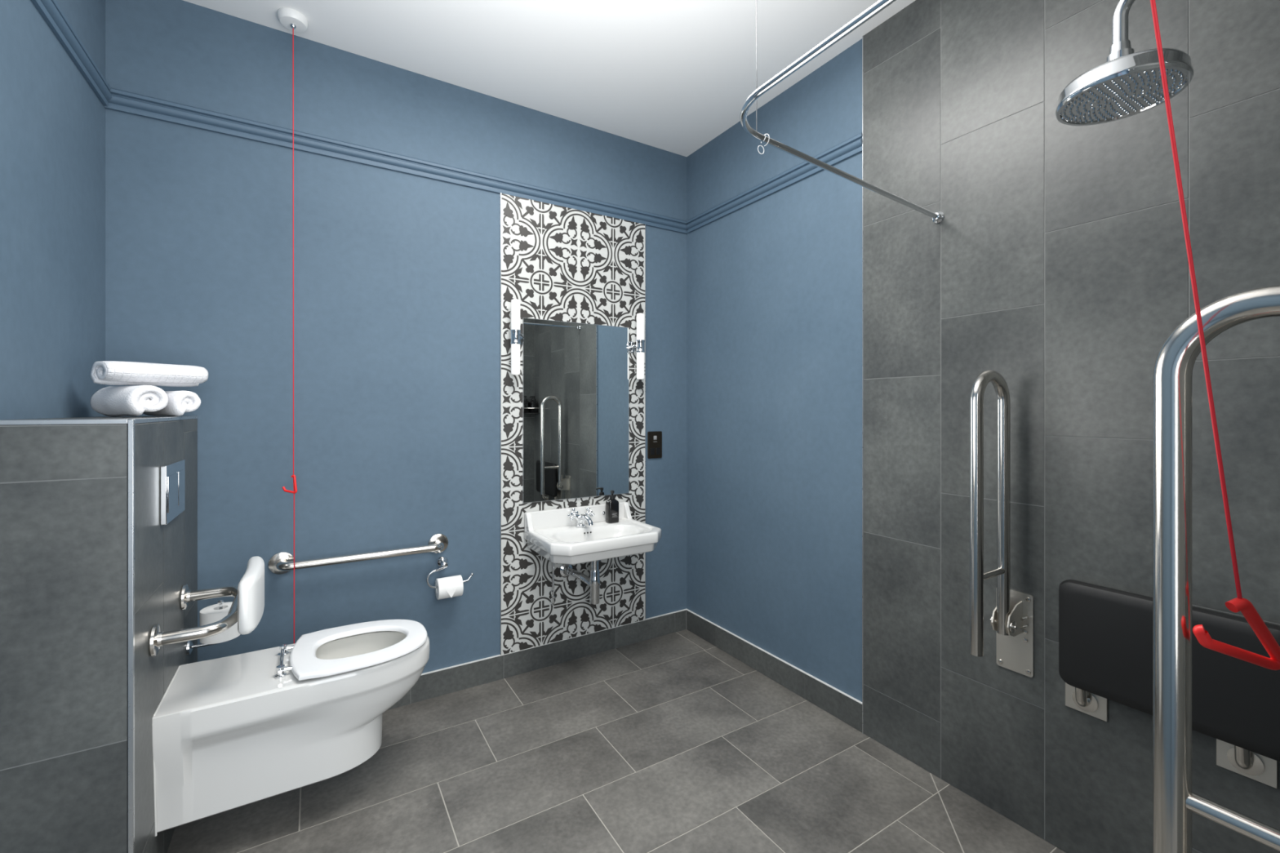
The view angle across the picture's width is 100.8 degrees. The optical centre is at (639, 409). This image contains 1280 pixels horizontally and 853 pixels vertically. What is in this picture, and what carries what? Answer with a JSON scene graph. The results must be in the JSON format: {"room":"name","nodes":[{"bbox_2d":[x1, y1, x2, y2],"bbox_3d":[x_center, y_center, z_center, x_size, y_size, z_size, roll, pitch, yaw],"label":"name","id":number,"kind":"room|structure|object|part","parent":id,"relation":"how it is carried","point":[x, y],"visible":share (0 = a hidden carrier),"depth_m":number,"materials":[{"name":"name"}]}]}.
{"room":"accessible bathroom","nodes":[
{"label":"accessible bathroom","id":0,"kind":"room"},
{"bbox_2d":[0,0,105,419],"bbox_3d":[-0.888,-0.098,0.185,0.120,2.740,3.710,0,0,-32],"label":"wall","id":1,"kind":"structure","parent":0,"point":[52,122],"depth_m":1.41,"materials":[{"name":"blue paint"}]},
{"bbox_2d":[31,0,111,106],"bbox_3d":[-1.140,-1.056,0.728,0.021,0.071,2.478,0,0,-32],"label":"trim","id":2,"kind":"structure","parent":1,"relation":"attached to","point":[51,11],"depth_m":1.52,"materials":[{"name":"blue wood"}]},
{"bbox_2d":[0,424,128,852],"bbox_3d":[-1.290,0.653,1.172,0.230,1.238,0.011,0,0,-32],"label":"wall","id":3,"kind":"structure","parent":0,"point":[64,488],"depth_m":1.18,"materials":[{"name":"tile"}]},
{"bbox_2d":[0,419,128,425],"bbox_3d":[-1.288,0.028,1.171,0.232,0.011,0.010,0,0,-32],"label":"trim","id":4,"kind":"structure","parent":3,"relation":"attached to","point":[14,422],"depth_m":1.17,"materials":[{"name":"silver metal"}]},
{"bbox_2d":[128,419,134,852],"bbox_3d":[-1.185,0.647,1.234,0.010,1.249,0.010,0,0,-32],"label":"trim","id":5,"kind":"structure","parent":3,"relation":"attached to","point":[131,422],"depth_m":1.23,"materials":[{"name":"silver metal"}]},
{"bbox_2d":[0,416,176,425],"bbox_3d":[-1.502,0.029,1.516,0.230,0.011,0.799,0,0,-32],"label":"wall","id":6,"kind":"structure","parent":0,"point":[97,417],"depth_m":1.40,"materials":[{"name":"tile"}]},
{"bbox_2d":[89,385,168,417],"bbox_3d":[-1.550,-0.025,1.608,0.227,0.095,0.105,0,0,24],"label":"towel","id":7,"kind":"object","parent":6,"relation":"on","point":[111,401],"visible":1,"depth_m":1.56,"materials":[{"name":"white fabric"}]},
{"bbox_2d":[89,360,208,386],"bbox_3d":[-1.502,-0.108,1.635,0.112,0.071,0.252,0,0,26],"label":"towel","id":8,"kind":"object","parent":7,"relation":"on","point":[102,372],"visible":1,"depth_m":1.59,"materials":[{"name":"white fabric"}]},
{"bbox_2d":[142,390,200,416],"bbox_3d":[-1.511,-0.019,1.702,0.220,0.082,0.076,0,0,23],"label":"towel","id":9,"kind":"object","parent":6,"relation":"on","point":[180,402],"visible":0.59,"depth_m":1.65,"materials":[{"name":"white fabric"}]},
{"bbox_2d":[134,418,197,852],"bbox_3d":[-1.400,0.653,1.579,0.011,1.238,0.799,0,0,-32],"label":"wall","id":10,"kind":"structure","parent":0,"point":[166,556],"depth_m":1.40,"materials":[{"name":"tile"}]},
{"bbox_2d":[129,415,197,423],"bbox_3d":[-1.398,0.028,1.579,0.010,0.011,0.800,0,0,-32],"label":"trim","id":11,"kind":"structure","parent":10,"relation":"attached to","point":[177,418],"depth_m":1.47,"materials":[{"name":"silver metal"}]},
{"bbox_2d":[160,459,185,524],"bbox_3d":[-1.370,0.236,1.558,0.016,0.161,0.245,0,0,-32],"label":"flush plate","id":12,"kind":"object","parent":10,"relation":"attached to","point":[172,475],"visible":1,"depth_m":1.51,"materials":[{"name":"silver metal"}]},
{"bbox_2d":[186,600,223,655],"bbox_3d":[-1.472,0.737,1.799,0.096,0.167,0.048,0,0,-32],"label":"holder","id":13,"kind":"object","parent":10,"relation":"attached to","point":[190,646],"visible":0.59,"depth_m":1.78,"materials":[{"name":"silver metal"}]},
{"bbox_3d":[-1.471,0.735,1.799,0.086,0.136,0.011,0,0,-32],"label":"arm","id":14,"kind":"part","parent":13,"relation":"part of","materials":[{"name":"silver metal"}]},
{"bbox_2d":[200,601,239,644],"bbox_3d":[-1.439,0.731,1.819,0.112,0.102,0.113,0,0,-32],"label":"toilet roll","id":15,"kind":"object","parent":13,"relation":"on","point":[211,614],"visible":0.58,"depth_m":1.78,"materials":[{"name":"white paper"}]},
{"bbox_3d":[-1.439,0.660,1.819,0.018,0.013,0.018,0,0,-32],"label":"knob","id":16,"kind":"part","parent":13,"relation":"part of","materials":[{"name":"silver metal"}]},
{"bbox_2d":[148,555,264,657],"bbox_3d":[-1.273,0.566,1.599,0.225,0.164,0.454,0,0,-32],"label":"support","id":17,"kind":"object","parent":10,"relation":"attached to","point":[246,609],"visible":1,"depth_m":1.51,"materials":[{"name":"silver metal"}]},
{"bbox_3d":[-1.290,0.602,1.588,0.168,0.033,0.407,0,0,-32],"label":"rail","id":18,"kind":"part","parent":17,"relation":"part of","materials":[{"name":"silver metal"}]},
{"bbox_2d":[237,555,264,634],"bbox_3d":[-1.199,0.566,1.644,0.051,0.164,0.330,0,0,-32],"label":"cushion","id":19,"kind":"object","parent":17,"relation":"on","point":[251,588],"depth_m":1.53,"materials":[{"name":"white plastic"}]},
{"bbox_2d":[151,619,430,836],"bbox_3d":[-1.058,0.952,1.710,0.711,0.360,0.360,0,0,-32],"label":"toilet","id":20,"kind":"object","parent":10,"relation":"attached to","point":[230,732],"visible":1,"depth_m":1.57,"materials":[{"name":"white ceramic"}]},
{"bbox_3d":[-1.127,0.783,1.667,0.011,0.011,0.200,0,0,-32],"label":"hinge rod","id":21,"kind":"part","parent":20,"relation":"part of","materials":[{"name":"silver metal"}]},
{"bbox_3d":[-0.937,0.787,1.785,0.406,0.018,0.360,0,0,-32],"label":"seat","id":22,"kind":"part","parent":20,"relation":"part of","materials":[{"name":"white plastic"}]},
{"bbox_2d":[105,0,686,673],"bbox_3d":[-0.801,-0.098,2.489,2.687,2.740,0.120,0,0,-32],"label":"wall","id":23,"kind":"structure","parent":0,"point":[397,274],"depth_m":2.16,"materials":[{"name":"blue paint"}]},
{"bbox_2d":[268,533,448,574],"bbox_3d":[-1.120,0.595,2.168,0.663,0.086,0.091,0,0,-32],"label":"grab rail","id":24,"kind":"object","parent":23,"relation":"attached to","point":[282,562],"visible":0.99,"depth_m":2.10,"materials":[{"name":"silver metal"}]},
{"bbox_3d":[-1.118,0.595,2.164,0.610,0.036,0.082,0,0,-32],"label":"rail","id":25,"kind":"part","parent":24,"relation":"part of","materials":[{"name":"silver metal"}]},
{"bbox_2d":[104,88,688,234],"bbox_3d":[-0.764,-1.056,2.429,2.447,0.071,0.021,0,0,-32],"label":"trim","id":26,"kind":"structure","parent":23,"relation":"attached to","point":[123,101],"depth_m":2.18,"materials":[{"name":"blue paint"}]},
{"bbox_2d":[426,556,473,588],"bbox_3d":[-0.846,0.714,2.346,0.199,0.118,0.075,0,0,-32],"label":"toilet roll holder","id":27,"kind":"object","parent":23,"relation":"attached to","point":[442,562],"visible":0.95,"depth_m":2.32,"materials":[{"name":"silver metal"}]},
{"bbox_2d":[435,574,463,599],"bbox_3d":[-0.834,0.777,2.317,0.102,0.088,0.090,0,0,-32],"label":"toilet roll","id":28,"kind":"object","parent":27,"relation":"on","point":[451,586],"visible":0.99,"depth_m":2.29,"materials":[{"name":"white paper"}]},
{"bbox_2d":[387,609,686,710],"bbox_3d":[-0.658,1.216,2.501,2.190,0.112,0.010,0,0,-32],"label":"baseboard","id":29,"kind":"structure","parent":23,"relation":"attached to","point":[445,682],"depth_m":2.59,"materials":[{"name":"tile"}]},
{"bbox_2d":[420,608,687,675],"bbox_3d":[-0.657,1.159,2.500,2.190,0.002,0.011,0,0,-32],"label":"trim","id":30,"kind":"structure","parent":23,"relation":"attached to","point":[451,667],"depth_m":2.54,"materials":[{"name":"white"}]},
{"bbox_2d":[499,192,645,655],"bbox_3d":[-0.315,0.065,2.712,0.808,2.185,0.010,0,0,-32],"label":"tile panel","id":31,"kind":"object","parent":23,"relation":"attached to","point":[562,264],"visible":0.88,"depth_m":2.65,"materials":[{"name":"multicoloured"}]},
{"bbox_2d":[510,298,524,374],"bbox_3d":[-0.580,-0.338,2.503,0.057,0.353,0.100,0,0,-6],"label":"wall light","id":32,"kind":"object","parent":31,"relation":"attached to","point":[517,338],"visible":1,"depth_m":2.46,"materials":[{"name":"white glass"}]},
{"bbox_3d":[-0.581,-0.233,2.476,0.042,0.143,0.042,0,0,-32],"label":"lamp shade","id":33,"kind":"part","parent":32,"relation":"part of","materials":[{"name":"white glass"}]},
{"bbox_3d":[-0.581,-0.443,2.476,0.042,0.143,0.042,0,0,-32],"label":"lamp shade","id":34,"kind":"part","parent":32,"relation":"part of","materials":[{"name":"white glass"}]},
{"bbox_3d":[-0.583,-0.338,2.536,0.060,0.060,0.009,0,0,-32],"label":"plate","id":35,"kind":"part","parent":32,"relation":"part of","materials":[{"name":"silver metal"}]},
{"bbox_2d":[549,562,555,605],"bbox_3d":[-0.428,0.818,2.606,0.019,0.292,0.050,0,0,-32],"label":"supply pipe","id":36,"kind":"object","parent":31,"relation":"attached to","point":[553,592],"visible":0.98,"depth_m":2.60,"materials":[{"name":"silver metal"}]},
{"bbox_2d":[522,317,629,503],"bbox_3d":[-0.312,0.004,2.703,0.590,0.892,0.008,0,0,-32],"label":"wall mirror","id":37,"kind":"object","parent":31,"relation":"attached to","point":[575,375],"visible":1,"depth_m":2.69,"materials":[{"name":"white mirror"}]},
{"bbox_2d":[524,502,661,564],"bbox_3d":[-0.211,0.603,2.530,0.573,0.218,0.404,0,0,-32],"label":"basin","id":38,"kind":"object","parent":31,"relation":"attached to","point":[553,535],"visible":0.98,"depth_m":2.52,"materials":[{"name":"white ceramic"}]},
{"bbox_2d":[559,560,600,604],"bbox_3d":[-0.286,0.820,2.597,0.249,0.214,0.068,0,0,39],"label":"trap","id":39,"kind":"object","parent":38,"relation":"attached to","point":[565,570],"visible":0.84,"depth_m":2.53,"materials":[{"name":"silver metal"}]},
{"bbox_2d":[589,568,599,604],"bbox_3d":[-0.216,0.846,2.538,0.049,0.162,0.049,0,0,-32],"label":"pipe","id":40,"kind":"object","parent":39,"relation":"on","point":[594,580],"depth_m":2.52,"materials":[{"name":"silver metal"}]},
{"bbox_2d":[567,507,594,527],"bbox_3d":[-0.268,0.533,2.596,0.138,0.094,0.146,0,0,-32],"label":"tap","id":41,"kind":"object","parent":38,"relation":"on","point":[580,518],"visible":1,"depth_m":2.61,"materials":[{"name":"silver metal"}]},
{"bbox_3d":[-0.331,0.514,2.604,0.039,0.056,0.061,0,0,-32],"label":"cross handle","id":42,"kind":"part","parent":41,"relation":"part of","materials":[{"name":"silver metal"}]},
{"bbox_3d":[-0.312,0.531,2.620,0.050,0.046,0.028,0,0,-40],"label":"valve stem","id":43,"kind":"part","parent":41,"relation":"part of","materials":[{"name":"silver metal"}]},
{"bbox_3d":[-0.263,0.537,2.586,0.034,0.045,0.123,0,0,-32],"label":"spout","id":44,"kind":"part","parent":41,"relation":"part of","materials":[{"name":"silver metal"}]},
{"bbox_3d":[-0.250,0.514,2.654,0.038,0.056,0.061,0,0,-14],"label":"cross handle","id":45,"kind":"part","parent":41,"relation":"part of","materials":[{"name":"silver metal"}]},
{"bbox_2d":[605,490,618,523],"bbox_3d":[-0.141,0.498,2.730,0.060,0.164,0.056,0,0,-32],"label":"soap bottle","id":46,"kind":"object","parent":38,"relation":"on","point":[611,504],"visible":1,"depth_m":2.71,"materials":[{"name":"black"}]},
{"bbox_2d":[626,313,644,379],"bbox_3d":[-0.022,-0.338,2.850,0.103,0.353,0.058,0,0,24],"label":"wall light","id":47,"kind":"object","parent":31,"relation":"attached to","point":[631,346],"visible":1,"depth_m":2.82,"materials":[{"name":"white glass"}]},
{"bbox_3d":[-0.050,-0.338,2.864,0.060,0.060,0.009,0,0,-32],"label":"plate","id":48,"kind":"part","parent":47,"relation":"part of","materials":[{"name":"silver metal"}]},
{"bbox_3d":[0.003,-0.233,2.837,0.042,0.143,0.042,0,0,-32],"label":"lamp shade","id":49,"kind":"part","parent":47,"relation":"part of","materials":[{"name":"white glass"}]},
{"bbox_3d":[0.003,-0.443,2.837,0.042,0.143,0.042,0,0,-32],"label":"lamp shade","id":50,"kind":"part","parent":47,"relation":"part of","materials":[{"name":"white glass"}]},
{"bbox_2d":[647,431,662,458],"bbox_3d":[0.083,0.197,2.958,0.093,0.150,0.009,0,0,-32],"label":"socket","id":51,"kind":"object","parent":23,"relation":"attached to","point":[654,438],"visible":1,"depth_m":2.95,"materials":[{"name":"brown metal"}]},
{"bbox_2d":[182,0,915,156],"bbox_3d":[0.173,-1.518,0.910,2.687,0.100,3.830,0,0,-32],"label":"ceiling","id":52,"kind":"structure","parent":0,"point":[673,76],"depth_m":2.14,"materials":[{"name":"white paint"}]},
{"bbox_2d":[277,7,308,643],"bbox_3d":[-1.298,-0.158,1.983,0.098,2.620,0.098,0,0,-32],"label":"pull cord","id":53,"kind":"object","parent":52,"relation":"hanging from","point":[292,20],"visible":0.99,"depth_m":1.98,"materials":[{"name":"red fabric"}]},
{"bbox_3d":[-1.312,0.280,1.984,0.056,0.070,0.008,0,0,0],"label":"pull handle","id":54,"kind":"part","parent":53,"relation":"part of","materials":[{"name":"red plastic"}]},
{"bbox_3d":[-1.296,-0.137,1.984,0.006,2.578,0.003,0,0,-32],"label":"cord","id":55,"kind":"part","parent":53,"relation":"part of","materials":[{"name":"red fabric"}]},
{"bbox_2d":[739,0,944,222],"bbox_3d":[0.556,-1.056,1.186,0.647,0.824,1.499,0,0,14],"label":"rail","id":56,"kind":"object","parent":52,"relation":"hanging from","point":[937,217],"visible":1,"depth_m":1.20,"materials":[{"name":"silver metal"}]},
{"bbox_2d":[757,133,769,154],"bbox_3d":[0.298,-0.650,1.294,0.024,0.051,0.028,0,0,-32],"label":"curtain ring","id":57,"kind":"object","parent":56,"relation":"hanging from","point":[765,134],"visible":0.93,"depth_m":1.29,"materials":[{"name":"white plastic"}]},
{"bbox_2d":[931,211,944,222],"bbox_3d":[1.021,-0.663,1.823,0.026,0.038,0.038,0,0,-32],"label":"bracket","id":58,"kind":"object","parent":56,"relation":"attached to","point":[939,216],"depth_m":1.81,"materials":[{"name":"silver metal"}]},
{"bbox_2d":[1150,0,1279,670],"bbox_3d":[0.530,-0.585,0.556,0.418,1.765,0.098,0,0,-7],"label":"pull cord","id":59,"kind":"object","parent":52,"relation":"hanging from","point":[1237,604],"visible":1,"depth_m":0.59,"materials":[{"name":"red fabric"}]},
{"bbox_3d":[0.525,-0.610,0.569,0.319,1.656,0.004,0,0,-11],"label":"cord","id":60,"kind":"part","parent":59,"relation":"part of","materials":[{"name":"red fabric"}]},
{"bbox_3d":[0.687,0.255,0.604,0.095,0.084,0.022,0,0,4],"label":"pull handle","id":61,"kind":"part","parent":59,"relation":"part of","materials":[{"name":"red plastic"}]},
{"bbox_2d":[166,629,1066,852],"bbox_3d":[0.149,1.312,0.948,2.647,0.080,3.700,0,0,-32],"label":"floor","id":62,"kind":"structure","parent":0,"point":[671,743],"depth_m":1.80,"materials":[{"name":"tile"}]},
{"bbox_2d":[929,773,964,852],"bbox_3d":[0.834,1.272,1.157,1.040,0.001,0.998,0,0,-32],"label":"trim","id":63,"kind":"structure","parent":62,"relation":"on","point":[930,773],"depth_m":1.66,"materials":[{"name":"grey metal"}]},
{"bbox_2d":[686,0,1279,852],"bbox_3d":[1.292,-0.098,1.530,0.130,2.740,3.710,0,0,-32],"label":"wall","id":64,"kind":"structure","parent":0,"point":[1055,264],"depth_m":1.70,"materials":[{"name":"stone"}]},
{"bbox_2d":[686,610,862,732],"bbox_3d":[0.576,1.216,2.577,0.010,0.112,1.154,0,0,-32],"label":"baseboard","id":65,"kind":"structure","parent":64,"relation":"attached to","point":[845,708],"depth_m":2.43,"materials":[{"name":"tile"}]},
{"bbox_2d":[686,132,862,232],"bbox_3d":[0.575,-1.056,2.569,0.021,0.071,1.142,0,0,-32],"label":"trim","id":66,"kind":"structure","parent":64,"relation":"attached to","point":[852,146],"depth_m":2.46,"materials":[{"name":"blue paint"}]},
{"bbox_2d":[686,608,862,704],"bbox_3d":[0.576,1.159,2.577,0.011,0.002,1.154,0,0,-32],"label":"trim","id":67,"kind":"structure","parent":64,"relation":"attached to","point":[703,618],"depth_m":2.44,"materials":[{"name":"white"}]},
{"bbox_2d":[862,35,863,733],"bbox_3d":[0.879,-0.098,2.083,0.012,2.740,0.003,0,0,-32],"label":"trim","id":68,"kind":"structure","parent":64,"relation":"attached to","point":[862,36],"depth_m":2.08,"materials":[{"name":"silver metal"}]},
{"bbox_2d":[969,369,1033,677],"bbox_3d":[1.049,0.344,1.566,0.244,0.920,0.100,0,0,-32],"label":"rail","id":69,"kind":"object","parent":64,"relation":"attached to","point":[1012,618],"visible":1,"depth_m":1.58,"materials":[{"name":"silver metal"}]},
{"bbox_3d":[1.026,0.290,1.552,0.190,0.813,0.034,0,0,-32],"label":"hinged rail","id":70,"kind":"part","parent":69,"relation":"part of","materials":[{"name":"silver metal"}]},
{"bbox_3d":[1.151,0.680,1.629,0.004,0.247,0.100,0,0,-32],"label":"wall plate","id":71,"kind":"part","parent":69,"relation":"part of","materials":[{"name":"silver metal"}]},
{"bbox_2d":[1058,579,1279,788],"bbox_3d":[1.302,0.658,1.314,0.078,0.377,0.435,0,0,-32],"label":"shower bench","id":72,"kind":"object","parent":64,"relation":"attached to","point":[1105,634],"visible":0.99,"depth_m":1.30,"materials":[{"name":"black plastic"}]},
{"bbox_3d":[1.061,-0.098,0.624,1.215,2.740,0.010,0,0,-32],"label":"wall","id":73,"kind":"structure","parent":0,"visible":0},
{"bbox_2d":[1055,0,1193,125],"bbox_3d":[1.043,-0.743,0.925,0.204,0.245,0.520,0,0,-32],"label":"shower","id":74,"kind":"object","parent":73,"relation":"attached to","point":[1129,83],"visible":0.95,"depth_m":1.04,"materials":[{"name":"silver metal"}]},
{"bbox_3d":[1.066,-0.786,0.888,0.025,0.116,0.430,0,0,-32],"label":"shower arm","id":75,"kind":"part","parent":74,"relation":"part of","materials":[{"name":"silver metal"}]},
{"bbox_2d":[1152,284,1279,852],"bbox_3d":[0.699,0.326,0.551,0.100,0.920,0.244,0,0,-32],"label":"rail","id":76,"kind":"object","parent":73,"relation":"attached to","point":[1174,802],"visible":0.95,"depth_m":0.63,"materials":[{"name":"silver metal"}]}
]}

